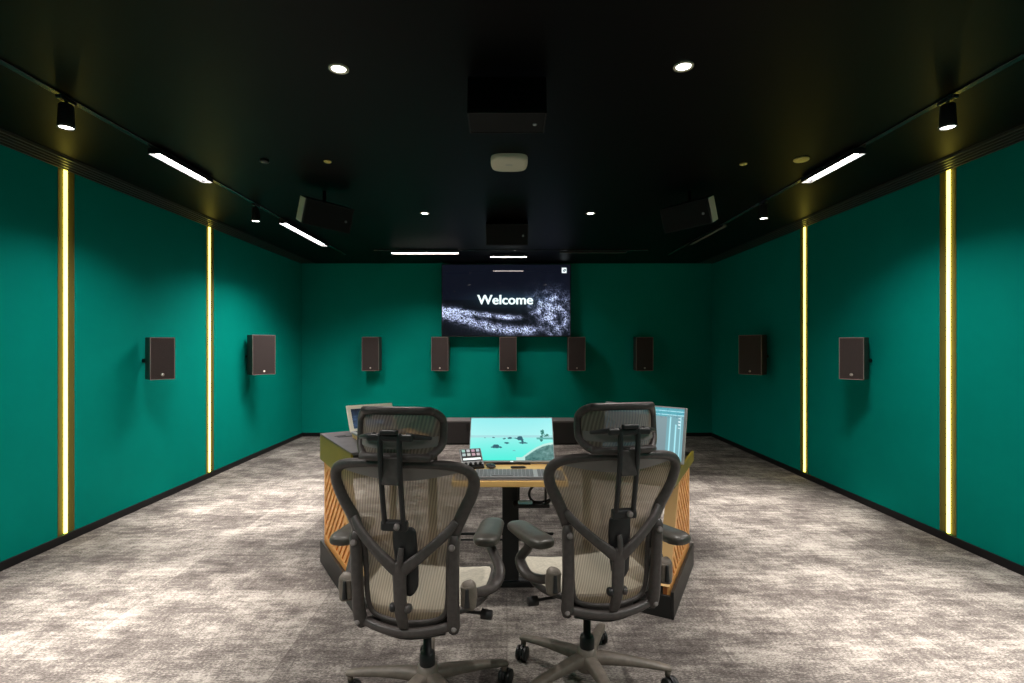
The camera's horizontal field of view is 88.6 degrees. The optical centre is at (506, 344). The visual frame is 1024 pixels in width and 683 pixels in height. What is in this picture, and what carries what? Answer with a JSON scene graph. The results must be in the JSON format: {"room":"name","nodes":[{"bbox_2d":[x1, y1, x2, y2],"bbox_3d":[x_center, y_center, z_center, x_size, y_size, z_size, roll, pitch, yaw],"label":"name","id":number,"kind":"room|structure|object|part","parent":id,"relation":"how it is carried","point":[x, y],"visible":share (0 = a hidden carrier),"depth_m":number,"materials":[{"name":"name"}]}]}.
{"room":"sound mixing studio","nodes":[
{"label":"sound mixing studio","id":0,"kind":"room"},
{"bbox_2d":[0,145,301,561],"bbox_3d":[-3.215,0.075,3.175,0.150,2.650,9.750,0,0,0],"label":"wall","id":1,"kind":"structure","parent":0,"point":[140,266],"depth_m":4.26,"materials":[{"name":"green paint"}]},
{"bbox_2d":[58,167,73,536],"bbox_3d":[-3.146,0.047,3.740,0.014,2.590,0.142,0,0,0],"label":"led strip","id":2,"kind":"object","parent":1,"relation":"attached to","point":[65,178],"visible":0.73,"depth_m":3.73,"materials":[{"name":"yellow plastic"}]},
{"bbox_2d":[63,170,67,533],"bbox_3d":[-3.145,0.047,3.740,0.012,2.586,0.025,0,0,0],"label":"diffuser","id":3,"kind":"object","parent":2,"relation":"attached to","point":[65,173],"depth_m":3.73,"materials":[{"name":"beige plastic"}]},
{"bbox_2d":[0,433,302,571],"bbox_3d":[-3.134,1.372,3.175,0.012,0.056,9.750,0,0,0],"label":"baseboard","id":4,"kind":"structure","parent":1,"relation":"attached to","point":[28,554],"depth_m":4.25,"materials":[{"name":"black"}]},
{"bbox_2d":[142,337,174,379],"bbox_3d":[-3.015,0.115,4.535,0.205,0.360,0.204,0,0,42],"label":"wall speaker","id":5,"kind":"object","parent":1,"relation":"attached to","point":[159,360],"visible":1,"depth_m":4.47,"materials":[{"name":"grey"}]},
{"bbox_2d":[151,338,173,378],"bbox_3d":[-2.939,0.115,4.480,0.010,0.348,0.173,0,0,42],"label":"grille","id":6,"kind":"object","parent":5,"relation":"attached to","point":[162,349],"depth_m":4.47,"materials":[{"name":"fabric"}]},
{"bbox_2d":[206,226,213,472],"bbox_3d":[-3.146,0.047,5.550,0.014,2.590,0.142,0,0,0],"label":"led strip","id":7,"kind":"object","parent":1,"relation":"attached to","point":[209,231],"visible":0.9,"depth_m":5.54,"materials":[{"name":"yellow plastic"}]},
{"bbox_2d":[208,227,210,471],"bbox_3d":[-3.145,0.047,5.550,0.012,2.586,0.025,0,0,0],"label":"diffuser","id":8,"kind":"object","parent":7,"relation":"attached to","point":[209,229],"depth_m":5.54,"materials":[{"name":"beige plastic"}]},
{"bbox_2d":[245,335,274,374],"bbox_3d":[-2.982,0.117,6.339,0.236,0.475,0.270,0,0,42],"label":"wall speaker","id":9,"kind":"object","parent":1,"relation":"attached to","point":[260,356],"visible":1,"depth_m":6.24,"materials":[{"name":"grey plastic"}]},
{"bbox_2d":[302,263,711,432],"bbox_3d":[0.000,0.075,8.150,6.880,2.650,0.200,0,0,0],"label":"wall","id":10,"kind":"structure","parent":0,"point":[612,304],"depth_m":8.05,"materials":[{"name":"green paint"}]},
{"bbox_2d":[362,337,381,370],"bbox_3d":[-2.035,0.139,7.927,0.252,0.517,0.242,0,0,0],"label":"wall speaker","id":11,"kind":"object","parent":10,"relation":"attached to","point":[371,346],"visible":1,"depth_m":7.81,"materials":[{"name":"grey plastic"}]},
{"bbox_3d":[-2.035,0.133,7.814,0.252,0.505,0.012,0,0,0],"label":"frame","id":12,"kind":"part","parent":11,"relation":"part of","materials":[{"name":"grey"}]},
{"bbox_2d":[431,337,449,370],"bbox_3d":[-1.000,0.139,7.927,0.252,0.517,0.242,0,0,0],"label":"wall speaker","id":13,"kind":"object","parent":10,"relation":"attached to","point":[440,346],"visible":1,"depth_m":7.81,"materials":[{"name":"grey plastic"}]},
{"bbox_3d":[-1.000,0.133,7.814,0.252,0.505,0.012,0,0,0],"label":"frame","id":14,"kind":"part","parent":13,"relation":"part of","materials":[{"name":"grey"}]},
{"bbox_2d":[441,264,570,336],"bbox_3d":[-0.012,-0.672,7.973,1.952,1.098,0.143,0,0,0],"label":"television","id":15,"kind":"object","parent":10,"relation":"attached to","point":[478,300],"visible":1,"depth_m":7.91,"materials":[{"name":"black plastic"}]},
{"bbox_2d":[303,433,710,435],"bbox_3d":[0.000,1.372,8.044,6.256,0.056,0.012,0,0,0],"label":"baseboard","id":16,"kind":"structure","parent":10,"relation":"attached to","point":[304,434],"depth_m":8.04,"materials":[{"name":"black"}]},
{"bbox_2d":[500,337,515,370],"bbox_3d":[0.015,0.139,7.927,0.252,0.517,0.242,0,0,0],"label":"wall speaker","id":17,"kind":"object","parent":10,"relation":"attached to","point":[507,344],"visible":1,"depth_m":7.81,"materials":[{"name":"grey"}]},
{"bbox_2d":[567,337,584,370],"bbox_3d":[1.040,0.139,7.927,0.252,0.517,0.242,0,0,0],"label":"wall speaker","id":18,"kind":"object","parent":10,"relation":"attached to","point":[575,345],"visible":1,"depth_m":7.81,"materials":[{"name":"grey plastic"}]},
{"bbox_3d":[1.040,0.133,7.814,0.252,0.505,0.012,0,0,0],"label":"frame","id":19,"kind":"part","parent":18,"relation":"part of","materials":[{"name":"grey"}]},
{"bbox_2d":[633,337,652,370],"bbox_3d":[2.050,0.139,7.927,0.252,0.517,0.242,0,0,0],"label":"wall speaker","id":20,"kind":"object","parent":10,"relation":"attached to","point":[642,346],"visible":1,"depth_m":7.81,"materials":[{"name":"grey plastic"}]},
{"bbox_3d":[2.050,0.133,7.814,0.252,0.505,0.012,0,0,0],"label":"frame","id":21,"kind":"part","parent":20,"relation":"part of","materials":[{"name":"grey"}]},
{"bbox_2d":[0,0,1023,262],"bbox_3d":[0.000,-1.300,3.175,6.880,0.100,10.150,0,0,0],"label":"ceiling","id":22,"kind":"structure","parent":0,"point":[222,87],"depth_m":2.73,"materials":[{"name":"black paint"}]},
{"bbox_2d":[0,127,314,263],"bbox_3d":[-3.020,-1.242,3.200,0.230,0.017,9.500,0,0,0],"label":"crown molding","id":23,"kind":"structure","parent":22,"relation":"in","point":[9,139],"depth_m":4.09,"materials":[{"name":"black"}]},
{"bbox_2d":[0,58,345,254],"bbox_3d":[-2.220,-1.245,3.200,0.036,0.010,8.000,0,0,0],"label":"track","id":24,"kind":"object","parent":22,"relation":"attached to","point":[3,62],"visible":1,"depth_m":2.87,"materials":[{"name":"black metal"}]},
{"bbox_2d":[55,94,76,130],"bbox_3d":[-2.200,-1.157,2.620,0.076,0.150,0.100,0,0,0],"label":"track spotlight","id":25,"kind":"object","parent":24,"relation":"attached to","point":[65,110],"visible":1,"depth_m":2.60,"materials":[{"name":"black metal"}]},
{"bbox_2d":[148,148,212,182],"bbox_3d":[-2.220,-1.222,3.600,0.078,0.037,0.600,0,0,0],"label":"linear light","id":26,"kind":"object","parent":24,"relation":"attached to","point":[164,156],"visible":1,"depth_m":3.55,"materials":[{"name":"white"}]},
{"bbox_2d":[157,154,205,179],"bbox_3d":[-2.220,-1.230,3.600,0.068,0.010,0.590,0,0,0],"label":"diffuser","id":27,"kind":"object","parent":26,"relation":"attached to","point":[169,159],"depth_m":3.58,"materials":[{"name":"white plastic"}]},
{"bbox_2d":[251,203,260,222],"bbox_3d":[-2.200,-1.157,4.600,0.076,0.150,0.100,0,0,0],"label":"track spotlight","id":28,"kind":"object","parent":24,"relation":"attached to","point":[255,217],"visible":1,"depth_m":4.57,"materials":[{"name":"black metal"}]},
{"bbox_2d":[278,220,327,245],"bbox_3d":[-2.220,-1.222,5.800,0.078,0.037,1.220,0,0,0],"label":"linear light","id":29,"kind":"object","parent":24,"relation":"attached to","point":[285,223],"visible":1,"depth_m":5.68,"materials":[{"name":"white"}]},
{"bbox_2d":[284,223,323,244],"bbox_3d":[-2.220,-1.230,5.800,0.068,0.010,1.210,0,0,0],"label":"diffuser","id":30,"kind":"object","parent":29,"relation":"attached to","point":[291,226],"depth_m":5.72,"materials":[{"name":"white plastic"}]},
{"bbox_2d":[260,159,268,163],"bbox_3d":[-1.640,-1.240,3.550,0.060,0.020,0.060,0,0,0],"label":"sensor","id":31,"kind":"object","parent":22,"relation":"attached to","point":[263,161],"visible":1,"depth_m":3.53,"materials":[{"name":"grey"}]},
{"bbox_2d":[296,191,353,233],"bbox_3d":[-1.468,-1.081,4.243,0.404,0.338,0.237,0,0,-38],"label":"ceiling speaker","id":32,"kind":"object","parent":22,"relation":"attached to","point":[311,211],"visible":1,"depth_m":4.17,"materials":[{"name":"black paint"}]},
{"bbox_2d":[303,199,353,232],"bbox_3d":[-1.420,-1.024,4.182,0.368,0.188,0.010,6,16,-38],"label":"grille","id":33,"kind":"object","parent":32,"relation":"attached to","point":[317,213],"depth_m":4.17,"materials":[{"name":"black paint"}]},
{"bbox_2d":[328,63,348,74],"bbox_3d":[-0.760,-1.246,2.370,0.090,0.007,0.090,0,0,0],"label":"recessed light","id":34,"kind":"object","parent":22,"relation":"in","point":[337,68],"visible":1,"depth_m":2.37,"materials":[{"name":"beige plastic"}]},
{"bbox_2d":[467,77,546,132],"bbox_3d":[0.000,-1.153,2.499,0.365,0.233,0.198,0,0,0],"label":"ceiling speaker","id":35,"kind":"object","parent":22,"relation":"attached to","point":[494,104],"visible":1,"depth_m":2.42,"materials":[{"name":"black paint"}]},
{"bbox_2d":[469,113,544,131],"bbox_3d":[0.000,-1.056,2.487,0.353,0.010,0.163,0,-8,0],"label":"grille","id":36,"kind":"object","parent":35,"relation":"attached to","point":[478,122],"depth_m":2.48,"materials":[{"name":"black metal"}]},
{"bbox_3d":[0.000,-1.055,2.487,0.365,0.012,0.175,0,-8,0],"label":"frame","id":37,"kind":"part","parent":35,"relation":"part of","materials":[{"name":"black"}]},
{"bbox_2d":[486,222,527,244],"bbox_3d":[0.000,-1.127,5.294,0.420,0.260,0.245,0,0,0],"label":"ceiling speaker","id":38,"kind":"object","parent":22,"relation":"attached to","point":[497,233],"visible":1,"depth_m":5.21,"materials":[{"name":"black paint"}]},
{"bbox_2d":[490,255,526,256],"bbox_3d":[0.020,-1.222,7.220,0.500,0.024,0.044,0,0,0],"label":"recessed light","id":39,"kind":"object","parent":22,"relation":"in","point":[490,255],"visible":1,"depth_m":7.20,"materials":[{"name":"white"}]},
{"bbox_2d":[491,153,527,171],"bbox_3d":[0.015,-1.231,3.560,0.250,0.037,0.280,0,0,0],"label":"wireless access point","id":40,"kind":"object","parent":22,"relation":"attached to","point":[502,162],"visible":1,"depth_m":3.49,"materials":[{"name":"beige plastic"}]},
{"bbox_2d":[374,250,647,250],"bbox_3d":[0.050,-1.245,6.900,3.600,0.010,0.030,0,0,0],"label":"track","id":41,"kind":"object","parent":22,"relation":"attached to","point":[374,250],"visible":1,"depth_m":6.89,"materials":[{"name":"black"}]},
{"bbox_2d":[391,251,457,254],"bbox_3d":[-1.080,-1.212,6.900,0.880,0.039,0.044,0,0,0],"label":"linear light","id":42,"kind":"object","parent":41,"relation":"attached to","point":[392,252],"visible":1,"depth_m":6.88,"materials":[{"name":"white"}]},
{"bbox_2d":[559,251,626,252],"bbox_3d":[1.130,-1.220,6.900,0.880,0.024,0.044,0,0,0],"label":"linear light","id":43,"kind":"object","parent":41,"relation":"attached to","point":[559,251],"visible":1,"depth_m":6.88,"materials":[{"name":"black metal"}]},
{"bbox_2d":[673,61,693,71],"bbox_3d":[0.790,-1.246,2.350,0.090,0.007,0.090,0,0,0],"label":"recessed light","id":44,"kind":"object","parent":22,"relation":"in","point":[683,66],"visible":1,"depth_m":2.35,"materials":[{"name":"beige plastic"}]},
{"bbox_2d":[660,191,717,233],"bbox_3d":[1.468,-1.081,4.243,0.404,0.338,0.237,0,0,38],"label":"ceiling speaker","id":45,"kind":"object","parent":22,"relation":"attached to","point":[701,211],"visible":1,"depth_m":4.17,"materials":[{"name":"black paint"}]},
{"bbox_2d":[660,199,710,232],"bbox_3d":[1.420,-1.024,4.182,0.368,0.188,0.010,-6,16,38],"label":"grille","id":46,"kind":"object","parent":45,"relation":"attached to","point":[696,213],"depth_m":4.17,"materials":[{"name":"black metal"}]},
{"bbox_2d":[793,156,809,162],"bbox_3d":[1.980,-1.244,3.530,0.100,0.013,0.100,0,0,0],"label":"smoke detector","id":47,"kind":"object","parent":22,"relation":"attached to","point":[805,158],"visible":1,"depth_m":3.51,"materials":[{"name":"yellow plastic"}]},
{"bbox_2d":[668,52,1023,254],"bbox_3d":[2.220,-1.245,3.200,0.036,0.010,8.000,0,0,0],"label":"track","id":48,"kind":"object","parent":22,"relation":"attached to","point":[1019,57],"visible":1,"depth_m":2.87,"materials":[{"name":"black metal"}]},
{"bbox_2d":[689,224,726,244],"bbox_3d":[2.220,-1.220,5.850,0.044,0.024,1.000,0,0,0],"label":"linear light","id":49,"kind":"object","parent":48,"relation":"attached to","point":[722,226],"visible":1,"depth_m":5.74,"materials":[{"name":"black metal"}]},
{"bbox_2d":[759,200,768,219],"bbox_3d":[2.200,-1.157,4.500,0.076,0.150,0.100,0,0,0],"label":"track spotlight","id":50,"kind":"object","parent":48,"relation":"attached to","point":[763,208],"visible":1,"depth_m":4.47,"materials":[{"name":"black metal"}]},
{"bbox_2d":[801,148,865,182],"bbox_3d":[2.220,-1.222,3.600,0.078,0.037,0.600,0,0,0],"label":"linear light","id":51,"kind":"object","parent":48,"relation":"attached to","point":[849,156],"visible":1,"depth_m":3.55,"materials":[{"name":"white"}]},
{"bbox_2d":[808,154,856,179],"bbox_3d":[2.220,-1.230,3.600,0.068,0.010,0.590,0,0,0],"label":"diffuser","id":52,"kind":"object","parent":51,"relation":"attached to","point":[843,159],"depth_m":3.58,"materials":[{"name":"white plastic"}]},
{"bbox_2d":[937,94,958,130],"bbox_3d":[2.200,-1.157,2.620,0.076,0.150,0.100,0,0,0],"label":"track spotlight","id":53,"kind":"object","parent":48,"relation":"attached to","point":[947,110],"visible":1,"depth_m":2.60,"materials":[{"name":"black metal"}]},
{"bbox_2d":[699,123,1023,263],"bbox_3d":[3.020,-1.242,3.200,0.230,0.017,9.500,0,0,0],"label":"ceiling vent","id":54,"kind":"object","parent":22,"relation":"in","point":[1014,135],"visible":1,"depth_m":4.03,"materials":[{"name":"black"}]},
{"bbox_2d":[0,436,1023,682],"bbox_3d":[0.000,1.450,3.175,6.880,0.100,10.150,0,0,0],"label":"floor","id":55,"kind":"structure","parent":0,"point":[222,578],"depth_m":2.83,"materials":[{"name":"carpet"}]},
{"bbox_2d":[320,431,437,611],"bbox_3d":[-0.797,0.984,3.203,0.500,0.832,0.750,0,0,-32],"label":"console wing","id":56,"kind":"object","parent":55,"relation":"on","point":[334,446],"visible":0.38,"depth_m":3.17,"materials":[{"name":"black laminate"}]},
{"bbox_3d":[-0.988,1.032,3.100,0.014,0.585,0.716,0,0,-32],"label":"slatted panel","id":57,"kind":"part","parent":56,"relation":"part of","materials":[{"name":"orange wood"}]},
{"bbox_3d":[-0.804,0.578,3.214,0.500,0.016,0.724,0,0,-32],"label":"panel","id":58,"kind":"part","parent":56,"relation":"part of","materials":[{"name":"grey laminate"}]},
{"bbox_3d":[-0.714,0.555,3.202,0.380,0.028,0.280,0,0,-32],"label":"wooden board","id":59,"kind":"object","parent":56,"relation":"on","visible":0},
{"bbox_2d":[346,403,391,435],"bbox_3d":[-0.813,0.459,3.252,0.300,0.160,0.269,0,0,-32],"label":"monitor","id":60,"kind":"object","parent":59,"relation":"on","point":[352,410],"visible":0.18,"depth_m":3.27,"materials":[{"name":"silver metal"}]},
{"bbox_2d":[329,406,513,682],"bbox_3d":[-0.331,0.799,1.994,0.655,1.202,0.763,0,0,8],"label":"office chair","id":61,"kind":"object","parent":55,"relation":"on","point":[407,511],"visible":1,"depth_m":1.76,"materials":[{"name":"plastic"}]},
{"bbox_3d":[-0.557,0.840,1.798,0.020,0.060,0.015,0,0,8],"label":"arm lever","id":62,"kind":"part","parent":61,"relation":"part of","materials":[{"name":"black plastic"}]},
{"bbox_3d":[-0.579,0.819,1.971,0.062,0.146,0.277,0,0,-12],"label":"armrest","id":63,"kind":"part","parent":61,"relation":"part of","materials":[{"name":"plastic"}]},
{"bbox_3d":[-0.363,0.395,1.641,0.056,0.085,0.023,0,0,8],"label":"post plate","id":64,"kind":"part","parent":61,"relation":"part of","materials":[{"name":"plastic"}]},
{"bbox_3d":[-0.361,0.428,1.650,0.077,0.307,0.058,0,0,8],"label":"headrest post","id":65,"kind":"part","parent":61,"relation":"part of","materials":[{"name":"black plastic"}]},
{"bbox_3d":[-0.378,0.865,1.731,0.017,0.030,0.030,0,0,-9],"label":"lumbar knob","id":66,"kind":"part","parent":61,"relation":"part of","materials":[{"name":"black plastic"}]},
{"bbox_3d":[-0.347,0.573,1.651,0.020,0.020,0.016,0,0,-9],"label":"clamp knob","id":67,"kind":"part","parent":61,"relation":"part of","materials":[{"name":"grey"}]},
{"bbox_3d":[-0.348,0.663,1.746,0.520,0.588,0.124,0,0,8],"label":"frame","id":68,"kind":"part","parent":61,"relation":"part of","materials":[{"name":"plastic"}]},
{"bbox_3d":[-0.323,0.865,1.723,0.017,0.030,0.030,0,0,25],"label":"lumbar knob","id":69,"kind":"part","parent":61,"relation":"part of","materials":[{"name":"plastic"}]},
{"bbox_3d":[-0.397,1.296,1.874,0.056,0.088,0.322,0,0,30],"label":"leg","id":70,"kind":"part","parent":61,"relation":"part of","materials":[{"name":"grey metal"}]},
{"bbox_3d":[-0.304,0.941,2.060,0.490,0.062,0.470,0,0,8],"label":"seat","id":71,"kind":"part","parent":61,"relation":"part of","materials":[{"name":"grey fabric"}]},
{"bbox_3d":[-0.304,0.945,2.060,0.518,0.086,0.498,0,0,8],"label":"seat frame","id":72,"kind":"part","parent":61,"relation":"part of","materials":[{"name":"plastic"}]},
{"bbox_3d":[-0.189,1.296,1.896,0.056,0.088,0.322,0,0,-42],"label":"leg","id":73,"kind":"part","parent":61,"relation":"part of","materials":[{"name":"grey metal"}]},
{"bbox_3d":[-0.133,0.840,1.739,0.020,0.060,0.015,0,0,8],"label":"arm lever","id":74,"kind":"part","parent":61,"relation":"part of","materials":[{"name":"black plastic"}]},
{"bbox_3d":[-0.145,0.995,1.959,0.183,0.037,0.038,0,0,16],"label":"adjuster knob","id":75,"kind":"part","parent":61,"relation":"part of","materials":[{"name":"black plastic"}]},
{"bbox_3d":[-0.066,0.818,1.931,0.112,0.148,0.328,0,0,12],"label":"armrest","id":76,"kind":"part","parent":61,"relation":"part of","materials":[{"name":"plastic"}]},
{"bbox_2d":[461,464,552,586],"bbox_3d":[0.015,1.050,2.900,0.600,0.700,0.400,0,0,0],"label":"desk","id":77,"kind":"object","parent":55,"relation":"on","point":[510,542],"visible":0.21,"depth_m":3.01,"materials":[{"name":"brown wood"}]},
{"bbox_2d":[459,448,484,468],"bbox_3d":[-0.202,0.651,3.004,0.128,0.099,0.102,0,0,-17],"label":"pad","id":78,"kind":"object","parent":77,"relation":"on","point":[473,458],"visible":0.94,"depth_m":3.00,"materials":[{"name":"black plastic"}]},
{"bbox_2d":[486,463,495,468],"bbox_3d":[-0.092,0.685,2.985,0.052,0.026,0.074,0,0,-20],"label":"mouse","id":79,"kind":"object","parent":77,"relation":"on","point":[489,465],"visible":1,"depth_m":2.96,"materials":[{"name":"black plastic"}]},
{"bbox_3d":[0.000,1.117,3.060,0.540,0.049,0.015,0,0,0],"label":"rail","id":80,"kind":"part","parent":77,"relation":"part of","materials":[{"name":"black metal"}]},
{"bbox_2d":[480,479,542,480],"bbox_3d":[0.015,0.698,2.815,0.585,0.004,0.215,0,0,0],"label":"desk pad","id":81,"kind":"object","parent":77,"relation":"on","point":[480,479],"visible":0.04,"depth_m":2.71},
{"bbox_2d":[476,469,543,478],"bbox_3d":[0.050,0.684,2.790,0.440,0.024,0.125,0,0,0],"label":"keyboard","id":82,"kind":"object","parent":81,"relation":"on","point":[482,473],"visible":0.86,"depth_m":2.77,"materials":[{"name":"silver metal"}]},
{"bbox_2d":[469,417,554,464],"bbox_3d":[0.028,0.573,3.164,0.505,0.254,0.194,0,0,0],"label":"monitor","id":83,"kind":"object","parent":77,"relation":"on","point":[501,440],"visible":0.93,"depth_m":3.15,"materials":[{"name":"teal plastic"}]},
{"bbox_2d":[511,466,525,467],"bbox_3d":[0.065,0.693,2.975,0.090,0.014,0.014,0,0,0],"label":"stylus","id":84,"kind":"object","parent":77,"relation":"on","point":[511,466],"visible":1,"depth_m":2.97,"materials":[{"name":"black plastic"}]},
{"bbox_2d":[513,487,550,507],"bbox_3d":[0.154,0.816,2.930,0.238,0.164,0.090,0,0,0],"label":"hub","id":85,"kind":"object","parent":77,"relation":"hanging from","point":[531,503],"visible":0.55,"depth_m":2.90,"materials":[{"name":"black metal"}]},
{"bbox_2d":[513,501,549,507],"bbox_3d":[0.135,0.889,2.930,0.200,0.018,0.090,0,0,0],"label":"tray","id":86,"kind":"object","parent":85,"relation":"on","point":[516,504],"depth_m":2.89,"materials":[{"name":"black metal"}]},
{"bbox_2d":[446,418,577,443],"bbox_3d":[0.000,1.231,7.514,2.060,0.338,0.352,0,0,0],"label":"media cabinet","id":87,"kind":"object","parent":55,"relation":"on","point":[458,432],"visible":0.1,"depth_m":7.35,"materials":[{"name":"black"}]},
{"bbox_3d":[-0.757,1.235,7.356,0.495,0.285,0.014,0,0,0],"label":"door","id":88,"kind":"part","parent":87,"relation":"part of","materials":[{"name":"black"}]},
{"bbox_3d":[0.000,1.073,7.520,2.060,0.022,0.340,0,0,0],"label":"panel","id":89,"kind":"part","parent":87,"relation":"part of","materials":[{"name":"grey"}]},
{"bbox_3d":[0.757,1.235,7.356,0.495,0.285,0.014,0,0,0],"label":"door","id":90,"kind":"part","parent":87,"relation":"part of","materials":[{"name":"black"}]},
{"bbox_2d":[507,402,690,682],"bbox_3d":[0.348,0.799,2.098,0.674,1.202,0.740,0,0,-12],"label":"office chair","id":91,"kind":"object","parent":55,"relation":"on","point":[609,501],"visible":1,"depth_m":1.88,"materials":[{"name":"plastic"}]},
{"bbox_3d":[0.106,0.819,1.978,0.071,0.145,0.223,0,0,-28],"label":"armrest","id":92,"kind":"part","parent":91,"relation":"part of","materials":[{"name":"plastic"}]},
{"bbox_3d":[0.169,0.995,2.064,0.183,0.037,0.038,0,0,-19],"label":"adjuster knob","id":93,"kind":"part","parent":91,"relation":"part of","materials":[{"name":"black plastic"}]},
{"bbox_3d":[0.188,1.296,2.258,0.322,0.088,0.056,0,0,39],"label":"leg","id":94,"kind":"part","parent":91,"relation":"part of","materials":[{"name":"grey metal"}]},
{"bbox_3d":[0.170,0.840,1.844,0.020,0.060,0.015,0,0,-12],"label":"arm lever","id":95,"kind":"part","parent":91,"relation":"part of","materials":[{"name":"black plastic"}]},
{"bbox_3d":[0.176,1.296,2.048,0.322,0.088,0.056,0,0,-33],"label":"leg","id":96,"kind":"part","parent":91,"relation":"part of","materials":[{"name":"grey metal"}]},
{"bbox_3d":[0.321,0.941,2.174,0.490,0.062,0.470,0,0,-12],"label":"seat","id":97,"kind":"part","parent":91,"relation":"part of","materials":[{"name":"grey fabric"}]},
{"bbox_3d":[0.321,0.945,2.174,0.518,0.086,0.498,0,0,-12],"label":"seat frame","id":98,"kind":"part","parent":91,"relation":"part of","materials":[{"name":"plastic"}]},
{"bbox_3d":[0.360,0.865,1.840,0.017,0.030,0.030,0,0,-28],"label":"lumbar knob","id":99,"kind":"part","parent":91,"relation":"part of","materials":[{"name":"black plastic"}]},
{"bbox_3d":[0.384,0.663,1.864,0.520,0.588,0.124,0,0,-12],"label":"frame","id":100,"kind":"part","parent":91,"relation":"part of","materials":[{"name":"plastic"}]},
{"bbox_3d":[0.415,0.865,1.851,0.017,0.030,0.030,0,0,5],"label":"lumbar knob","id":101,"kind":"part","parent":91,"relation":"part of","materials":[{"name":"plastic"}]},
{"bbox_3d":[0.404,0.428,1.769,0.077,0.307,0.058,0,0,-12],"label":"headrest post","id":102,"kind":"part","parent":91,"relation":"part of","materials":[{"name":"black plastic"}]},
{"bbox_3d":[0.405,0.395,1.760,0.056,0.085,0.023,0,0,-12],"label":"post plate","id":103,"kind":"part","parent":91,"relation":"part of","materials":[{"name":"plastic"}]},
{"bbox_3d":[0.417,0.573,1.775,0.020,0.020,0.016,0,0,-28],"label":"clamp knob","id":104,"kind":"part","parent":91,"relation":"part of","materials":[{"name":"grey"}]},
{"bbox_3d":[0.589,0.840,1.929,0.020,0.060,0.015,0,0,-11],"label":"arm lever","id":105,"kind":"part","parent":91,"relation":"part of","materials":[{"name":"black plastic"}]},
{"bbox_2d":[641,451,693,619],"bbox_3d":[0.795,1.036,3.119,0.500,0.728,0.750,0,0,27],"label":"console wing","id":106,"kind":"object","parent":55,"relation":"on","point":[676,511],"visible":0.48,"depth_m":2.92,"materials":[{"name":"black laminate"}]},
{"bbox_2d":[605,402,687,464],"bbox_3d":[0.782,0.524,3.042,0.515,0.352,0.170,0,0,42],"label":"monitor","id":107,"kind":"object","parent":106,"relation":"on","point":[671,422],"visible":0.31,"depth_m":2.92,"materials":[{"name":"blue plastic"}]},
{"bbox_3d":[0.981,1.032,3.039,0.022,0.585,0.716,0,0,27],"label":"panel","id":108,"kind":"part","parent":106,"relation":"part of","materials":[{"name":"brown wood"}]},
{"bbox_3d":[0.995,1.032,3.032,0.014,0.585,0.716,0,0,27],"label":"slatted panel","id":109,"kind":"part","parent":106,"relation":"part of","materials":[{"name":"orange wood"}]},
{"bbox_2d":[712,141,1023,565],"bbox_3d":[3.215,0.075,3.175,0.150,2.650,9.750,0,0,0],"label":"wall","id":110,"kind":"structure","parent":0,"point":[874,265],"depth_m":4.22,"materials":[{"name":"green paint"}]},
{"bbox_2d":[739,335,768,374],"bbox_3d":[2.982,0.117,6.339,0.236,0.475,0.270,0,0,-42],"label":"wall speaker","id":111,"kind":"object","parent":110,"relation":"attached to","point":[753,356],"visible":1,"depth_m":6.24,"materials":[{"name":"grey plastic"}]},
{"bbox_2d":[800,226,807,472],"bbox_3d":[3.146,0.047,5.550,0.014,2.590,0.142,0,0,0],"label":"led strip","id":112,"kind":"object","parent":110,"relation":"attached to","point":[803,231],"visible":0.91,"depth_m":5.54,"materials":[{"name":"yellow"}]},
{"bbox_2d":[803,227,805,471],"bbox_3d":[3.145,0.047,5.550,0.012,2.586,0.025,0,0,0],"label":"diffuser","id":113,"kind":"object","parent":112,"relation":"attached to","point":[804,229],"depth_m":5.54,"materials":[{"name":"beige plastic"}]},
{"bbox_2d":[839,337,871,379],"bbox_3d":[3.015,0.115,4.535,0.205,0.360,0.204,0,0,-42],"label":"wall speaker","id":114,"kind":"object","parent":110,"relation":"attached to","point":[854,360],"visible":1,"depth_m":4.47,"materials":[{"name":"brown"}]},
{"bbox_2d":[840,338,862,378],"bbox_3d":[2.939,0.115,4.480,0.010,0.348,0.173,0,0,-42],"label":"grille","id":115,"kind":"object","parent":114,"relation":"attached to","point":[851,349],"depth_m":4.47,"materials":[{"name":"fabric"}]},
{"bbox_2d":[711,433,1023,575],"bbox_3d":[3.134,1.372,3.175,0.012,0.056,9.750,0,0,0],"label":"baseboard","id":116,"kind":"structure","parent":110,"relation":"attached to","point":[985,554],"depth_m":4.18,"materials":[{"name":"black"}]},
{"bbox_2d":[940,167,955,536],"bbox_3d":[3.146,0.047,3.740,0.014,2.590,0.142,0,0,0],"label":"led strip","id":117,"kind":"object","parent":110,"relation":"attached to","point":[947,178],"visible":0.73,"depth_m":3.73,"materials":[{"name":"yellow"}]},
{"bbox_2d":[946,170,950,533],"bbox_3d":[3.145,0.047,3.740,0.012,2.586,0.025,0,0,0],"label":"diffuser","id":118,"kind":"object","parent":117,"relation":"attached to","point":[948,173],"depth_m":3.73,"materials":[{"name":"beige plastic"}]}
]}

